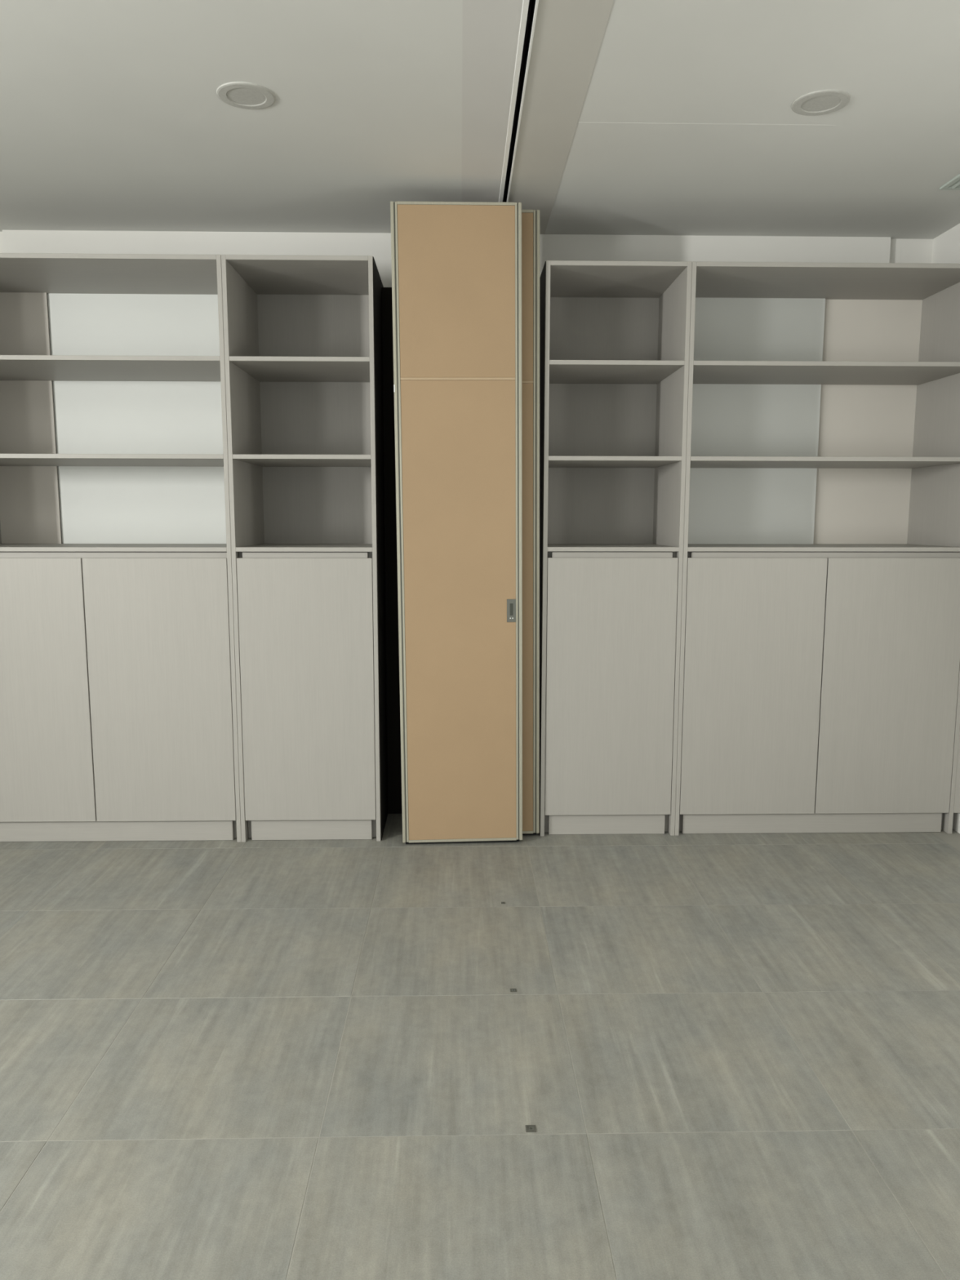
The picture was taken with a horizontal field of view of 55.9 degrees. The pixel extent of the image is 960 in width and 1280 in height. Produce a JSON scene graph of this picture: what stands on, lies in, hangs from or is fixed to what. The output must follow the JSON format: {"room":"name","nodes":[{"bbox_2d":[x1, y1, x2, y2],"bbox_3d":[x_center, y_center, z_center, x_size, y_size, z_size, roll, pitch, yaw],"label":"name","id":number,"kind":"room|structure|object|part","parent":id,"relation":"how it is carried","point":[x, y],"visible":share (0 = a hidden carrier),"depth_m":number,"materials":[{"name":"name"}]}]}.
{"room":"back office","nodes":[
{"label":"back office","id":0,"kind":"room"},
{"bbox_2d":[0,230,933,544],"bbox_3d":[-0.886,-0.528,4.435,6.022,2.741,0.200,0,8,-1],"label":"wall","id":1,"kind":"structure","parent":0,"point":[591,247],"depth_m":4.19,"materials":[{"name":"white paint"}]},
{"bbox_2d":[0,813,959,1279],"bbox_3d":[-0.805,1.333,0.817,6.022,0.100,7.704,0,8,-1],"label":"floor","id":2,"kind":"structure","parent":0,"point":[729,1056],"depth_m":2.34,"materials":[{"name":"tile"}]},
{"bbox_2d":[0,253,241,841],"bbox_3d":[-1.653,-0.366,4.025,1.232,2.424,0.585,0,8,-1],"label":"tall cabinet","id":3,"kind":"object","parent":2,"relation":"on","point":[118,719],"visible":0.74,"depth_m":3.86,"materials":[{"name":"beige laminate"}]},
{"bbox_3d":[-2.259,-0.365,4.012,0.018,2.424,0.585,0,8,-1],"label":"panel","id":4,"kind":"part","parent":3,"relation":"part of","materials":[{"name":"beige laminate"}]},
{"bbox_3d":[-2.117,-1.019,4.198,0.277,1.138,0.008,0,8,-1],"label":"panel","id":5,"kind":"part","parent":3,"relation":"part of","materials":[{"name":"grey wood"}]},
{"bbox_3d":[-1.946,0.220,3.811,0.593,1.127,0.018,0,8,-1],"label":"door","id":6,"kind":"part","parent":3,"relation":"part of","materials":[{"name":"beige laminate"}]},
{"bbox_3d":[-1.651,-1.558,3.868,1.196,0.018,0.585,0,8,-1],"label":"panel","id":7,"kind":"part","parent":3,"relation":"part of","materials":[{"name":"beige laminate"}]},
{"bbox_2d":[0,355,220,381],"bbox_3d":[-1.651,-1.170,3.904,1.196,0.018,0.553,0,8,-1],"label":"shelf","id":8,"kind":"object","parent":3,"relation":"attached to","point":[12,367],"depth_m":3.84,"materials":[{"name":"beige laminate"}]},
{"bbox_2d":[0,453,223,466],"bbox_3d":[-1.652,-0.785,3.955,1.196,0.018,0.553,0,8,-1],"label":"shelf","id":9,"kind":"object","parent":3,"relation":"attached to","point":[6,460],"depth_m":3.79,"materials":[{"name":"beige laminate"}]},
{"bbox_3d":[-1.652,-0.410,4.004,1.196,0.018,0.554,0,8,-1],"label":"panel","id":10,"kind":"part","parent":3,"relation":"part of","materials":[{"name":"beige laminate"}]},
{"bbox_3d":[-1.636,-0.330,3.765,1.174,0.072,0.018,0,8,-1],"label":"finger rail","id":11,"kind":"part","parent":3,"relation":"part of","materials":[{"name":"beige laminate"}]},
{"bbox_3d":[-1.519,-1.022,4.224,0.918,1.138,0.008,0,8,-1],"label":"panel","id":12,"kind":"part","parent":3,"relation":"part of","materials":[{"name":"white plastic"}]},
{"bbox_3d":[-1.348,0.219,3.824,0.593,1.127,0.018,0,8,-1],"label":"door","id":13,"kind":"part","parent":3,"relation":"part of","materials":[{"name":"beige laminate"}]},
{"bbox_3d":[-1.046,-0.367,4.039,0.018,2.424,0.585,0,8,-1],"label":"panel","id":14,"kind":"part","parent":3,"relation":"part of","materials":[{"name":"beige laminate"}]},
{"bbox_2d":[221,254,402,841],"bbox_3d":[-0.686,-0.367,4.046,0.700,2.424,0.585,0,8,-1],"label":"tall cabinet","id":15,"kind":"object","parent":2,"relation":"on","point":[308,340],"visible":0.99,"depth_m":3.88,"materials":[{"name":"beige laminate"}]},
{"bbox_3d":[-1.027,-0.367,4.039,0.018,2.424,0.585,0,8,-1],"label":"panel","id":16,"kind":"part","parent":15,"relation":"part of","materials":[{"name":"beige laminate"}]},
{"bbox_3d":[-0.734,-1.560,3.887,0.564,0.018,0.585,0,8,-1],"label":"panel","id":17,"kind":"part","parent":15,"relation":"part of","materials":[{"name":"beige laminate"}]},
{"bbox_2d":[229,355,369,382],"bbox_3d":[-0.734,-1.171,3.926,0.564,0.018,0.557,0,8,-1],"label":"shelf","id":18,"kind":"object","parent":15,"relation":"attached to","point":[255,368],"depth_m":3.83,"materials":[{"name":"beige laminate"}]},
{"bbox_2d":[232,453,371,466],"bbox_3d":[-0.735,-0.787,3.977,0.564,0.018,0.557,0,8,-1],"label":"shelf","id":19,"kind":"object","parent":15,"relation":"attached to","point":[242,460],"depth_m":3.82,"materials":[{"name":"beige laminate"}]},
{"bbox_3d":[-0.735,-0.412,4.026,0.564,0.018,0.558,0,8,-1],"label":"panel","id":20,"kind":"part","parent":15,"relation":"part of","materials":[{"name":"beige laminate"}]},
{"bbox_3d":[-0.730,-0.331,3.784,0.520,0.072,0.018,0,8,-1],"label":"finger rail","id":21,"kind":"part","parent":15,"relation":"part of","materials":[{"name":"beige laminate"}]},
{"bbox_3d":[-0.730,0.218,3.837,0.560,1.127,0.018,0,8,-1],"label":"door","id":22,"kind":"part","parent":15,"relation":"part of","materials":[{"name":"beige laminate"}]},
{"bbox_3d":[-0.741,-1.022,4.231,0.564,1.138,0.008,0,8,-1],"label":"panel","id":23,"kind":"part","parent":15,"relation":"part of","materials":[{"name":"beige laminate"}]},
{"bbox_3d":[-0.742,0.123,4.383,0.564,1.172,0.008,0,8,-1],"label":"panel","id":24,"kind":"part","parent":15,"relation":"part of","materials":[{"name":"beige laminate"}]},
{"bbox_3d":[-0.445,-0.368,4.052,0.018,2.424,0.585,0,8,-1],"label":"panel","id":25,"kind":"part","parent":15,"relation":"part of","materials":[{"name":"beige laminate"}]},
{"bbox_2d":[390,201,522,844],"bbox_3d":[-0.085,-0.423,3.732,0.514,2.610,0.057,-1,8,-3],"label":"panel","id":26,"kind":"object","parent":2,"relation":"on","point":[456,266],"visible":1,"depth_m":3.69,"materials":[{"name":"brown wood"}]},
{"bbox_3d":[-0.094,-1.711,3.561,0.462,0.011,0.053,-1,8,-3],"label":"rail","id":27,"kind":"part","parent":26,"relation":"part of","materials":[{"name":"metal"}]},
{"bbox_3d":[-0.075,0.855,3.902,0.462,0.011,0.053,-1,8,-3],"label":"rail","id":28,"kind":"part","parent":26,"relation":"part of","materials":[{"name":"metal"}]},
{"bbox_3d":[0.130,-0.122,3.757,0.037,0.096,0.004,-1,8,-3],"label":"handle plate","id":29,"kind":"part","parent":26,"relation":"part of","materials":[{"name":"metal"}]},
{"bbox_2d":[510,988,516,991],"bbox_3d":[0.099,1.037,2.677,0.018,0.003,0.018,0,8,-1],"label":"socket","id":30,"kind":"object","parent":2,"relation":"on","point":[511,989],"visible":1,"depth_m":2.67,"materials":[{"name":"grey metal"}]},
{"bbox_2d":[521,209,540,835],"bbox_3d":[-0.007,-0.434,3.816,0.514,2.610,0.055,-1,8,-3],"label":"panel","id":31,"kind":"object","parent":2,"relation":"on","point":[530,218],"visible":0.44,"depth_m":3.78,"materials":[{"name":"wood"}]},
{"bbox_3d":[-0.017,-1.722,3.645,0.462,0.011,0.053,-1,8,-3],"label":"rail","id":32,"kind":"part","parent":31,"relation":"part of","materials":[{"name":"metal"}]},
{"bbox_3d":[0.002,0.844,3.986,0.462,0.011,0.053,-1,8,-3],"label":"rail","id":33,"kind":"part","parent":31,"relation":"part of","materials":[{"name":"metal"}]},
{"bbox_2d":[525,1124,536,1132],"bbox_3d":[0.116,1.118,2.069,0.023,0.003,0.023,0,8,-1],"label":"socket","id":34,"kind":"object","parent":2,"relation":"on","point":[529,1128],"visible":1,"depth_m":2.07,"materials":[{"name":"grey metal"}]},
{"bbox_2d":[538,260,692,836],"bbox_3d":[0.556,-0.373,4.104,0.598,2.424,0.552,0,8,-1],"label":"tall cabinet","id":35,"kind":"object","parent":2,"relation":"on","point":[615,335],"visible":0.8,"depth_m":3.94,"materials":[{"name":"beige laminate"}]},
{"bbox_3d":[0.270,-0.373,4.097,0.018,2.424,0.552,0,8,-1],"label":"panel","id":36,"kind":"part","parent":35,"relation":"part of","materials":[{"name":"beige laminate"}]},
{"bbox_3d":[0.552,0.119,4.428,0.558,1.172,0.008,0,8,-1],"label":"panel","id":37,"kind":"part","parent":35,"relation":"part of","materials":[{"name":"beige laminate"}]},
{"bbox_3d":[0.553,-1.027,4.277,0.558,1.138,0.008,0,8,-1],"label":"panel","id":38,"kind":"part","parent":35,"relation":"part of","materials":[{"name":"beige laminate"}]},
{"bbox_3d":[0.563,0.209,3.912,0.554,1.127,0.018,0,8,-1],"label":"door","id":39,"kind":"part","parent":35,"relation":"part of","materials":[{"name":"beige laminate"}]},
{"bbox_3d":[0.563,-0.340,3.859,0.514,0.072,0.018,0,8,-1],"label":"finger rail","id":40,"kind":"part","parent":35,"relation":"part of","materials":[{"name":"beige laminate"}]},
{"bbox_3d":[0.558,-0.418,4.086,0.558,0.018,0.529,0,8,-1],"label":"panel","id":41,"kind":"part","parent":35,"relation":"part of","materials":[{"name":"beige laminate"}]},
{"bbox_2d":[548,456,681,467],"bbox_3d":[0.559,-0.793,4.037,0.558,0.018,0.528,0,8,-1],"label":"shelf","id":42,"kind":"object","parent":35,"relation":"attached to","point":[553,461],"depth_m":3.85,"materials":[{"name":"beige laminate"}]},
{"bbox_2d":[549,360,684,383],"bbox_3d":[0.559,-1.178,3.986,0.558,0.018,0.528,0,8,-1],"label":"shelf","id":43,"kind":"object","parent":35,"relation":"attached to","point":[561,371],"depth_m":3.89,"materials":[{"name":"beige laminate"}]},
{"bbox_3d":[0.559,-1.566,3.946,0.558,0.018,0.552,0,8,-1],"label":"panel","id":44,"kind":"part","parent":35,"relation":"part of","materials":[{"name":"beige laminate"}]},
{"bbox_3d":[0.846,-0.374,4.110,0.018,2.424,0.552,0,8,-1],"label":"panel","id":45,"kind":"part","parent":35,"relation":"part of","materials":[{"name":"beige laminate"}]},
{"bbox_2d":[674,261,959,835],"bbox_3d":[1.493,-0.375,4.124,1.275,2.424,0.552,0,8,-1],"label":"tall cabinet","id":46,"kind":"object","parent":2,"relation":"on","point":[820,684],"visible":0.84,"depth_m":3.98,"materials":[{"name":"beige laminate"}]},
{"bbox_3d":[0.865,-0.374,4.110,0.018,2.424,0.552,0,8,-1],"label":"panel","id":47,"kind":"part","parent":46,"relation":"part of","materials":[{"name":"beige laminate"}]},
{"bbox_3d":[1.180,0.208,3.925,0.597,1.127,0.018,0,8,-1],"label":"door","id":48,"kind":"part","parent":46,"relation":"part of","materials":[{"name":"beige laminate"}]},
{"bbox_3d":[1.239,-1.026,4.282,0.738,1.138,0.008,0,8,-1],"label":"panel","id":49,"kind":"part","parent":46,"relation":"part of","materials":[{"name":"white plastic"}]},
{"bbox_3d":[1.476,-0.419,4.101,1.204,0.018,0.519,0,8,-1],"label":"panel","id":50,"kind":"part","parent":46,"relation":"part of","materials":[{"name":"beige laminate"}]},
{"bbox_2d":[690,456,959,468],"bbox_3d":[1.476,-0.794,4.052,1.204,0.018,0.518,0,8,-1],"label":"shelf","id":51,"kind":"object","parent":46,"relation":"attached to","point":[696,462],"depth_m":3.89,"materials":[{"name":"beige laminate"}]},
{"bbox_3d":[1.481,-0.341,3.879,1.160,0.072,0.018,0,8,-1],"label":"finger rail","id":52,"kind":"part","parent":46,"relation":"part of","materials":[{"name":"beige laminate"}]},
{"bbox_2d":[693,360,959,385],"bbox_3d":[1.477,-1.179,4.001,1.204,0.018,0.518,0,8,-1],"label":"shelf","id":53,"kind":"object","parent":46,"relation":"attached to","point":[704,372],"depth_m":3.94,"materials":[{"name":"beige laminate"}]},
{"bbox_3d":[1.477,-1.567,3.966,1.204,0.018,0.552,0,8,-1],"label":"panel","id":54,"kind":"part","parent":46,"relation":"part of","materials":[{"name":"beige laminate"}]},
{"bbox_3d":[1.840,-1.030,4.312,0.465,1.138,0.008,0,8,-1],"label":"panel","id":55,"kind":"part","parent":46,"relation":"part of","materials":[{"name":"white wood"}]},
{"bbox_3d":[1.782,0.207,3.938,0.597,1.127,0.018,0,8,-1],"label":"door","id":56,"kind":"part","parent":46,"relation":"part of","materials":[{"name":"beige laminate"}]},
{"bbox_3d":[2.086,-0.376,4.137,0.018,2.424,0.552,0,8,-1],"label":"panel","id":57,"kind":"part","parent":46,"relation":"part of","materials":[{"name":"beige laminate"}]},
{"bbox_3d":[2.119,-0.388,3.866,0.035,2.328,0.018,0,8,-1],"label":"filler panel","id":58,"kind":"part","parent":46,"relation":"part of","materials":[{"name":"beige laminate"}]},
{"bbox_2d":[0,0,959,239],"bbox_3d":[-0.801,-1.443,0.449,6.022,0.121,7.704,0,8,-1],"label":"ceiling","id":59,"kind":"structure","parent":0,"point":[638,117],"depth_m":2.97,"materials":[{"name":"white paint"}]},
{"bbox_2d":[216,81,275,109],"bbox_3d":[-0.728,-1.696,2.818,0.180,0.010,0.180,0,8,-1],"label":"recessed light","id":60,"kind":"object","parent":59,"relation":"in","point":[242,95],"visible":1,"depth_m":2.81,"materials":[{"name":"white plastic"}]},
{"bbox_2d":[226,88,266,105],"bbox_3d":[-0.728,-1.696,2.818,0.118,0.006,0.118,0,8,-1],"label":"diffuser","id":61,"kind":"object","parent":60,"relation":"attached to","point":[235,96],"depth_m":2.82,"materials":[{"name":"white plastic"}]},
{"bbox_2d":[498,0,538,202],"bbox_3d":[0.175,-1.411,0.404,0.058,0.081,7.524,0,8,-1],"label":"ceiling track","id":62,"kind":"object","parent":59,"relation":"attached to","point":[529,11],"visible":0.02,"depth_m":2.81,"materials":[{"name":"metal"}]},
{"bbox_2d":[791,88,850,115],"bbox_3d":[1.077,-1.699,2.860,0.176,0.010,0.176,0,8,-1],"label":"recessed light","id":63,"kind":"object","parent":59,"relation":"in","point":[821,102],"visible":1,"depth_m":2.85,"materials":[{"name":"white plastic"}]},
{"bbox_2d":[801,95,839,111],"bbox_3d":[1.077,-1.700,2.860,0.115,0.006,0.115,0,8,-1],"label":"diffuser","id":64,"kind":"object","parent":63,"relation":"attached to","point":[809,103],"depth_m":2.86,"materials":[{"name":"white plastic"}]},
{"bbox_2d":[939,173,959,190],"bbox_3d":[1.961,-1.750,3.287,0.260,0.013,0.620,0,8,-1],"label":"ceiling vent","id":65,"kind":"object","parent":59,"relation":"in","point":[954,184],"visible":1,"depth_m":3.54,"materials":[{"name":"white metal"}]},
{"bbox_3d":[1.955,-1.791,3.583,0.260,0.009,0.022,0,8,-1],"label":"frame","id":66,"kind":"part","parent":65,"relation":"part of","materials":[{"name":"white metal"}]},
{"bbox_2d":[931,223,959,833],"bbox_3d":[2.281,-0.036,0.743,0.150,2.741,7.784,0,8,-1],"label":"wall","id":67,"kind":"structure","parent":0,"point":[946,246],"depth_m":4.10,"materials":[{"name":"white paint"}]}
]}

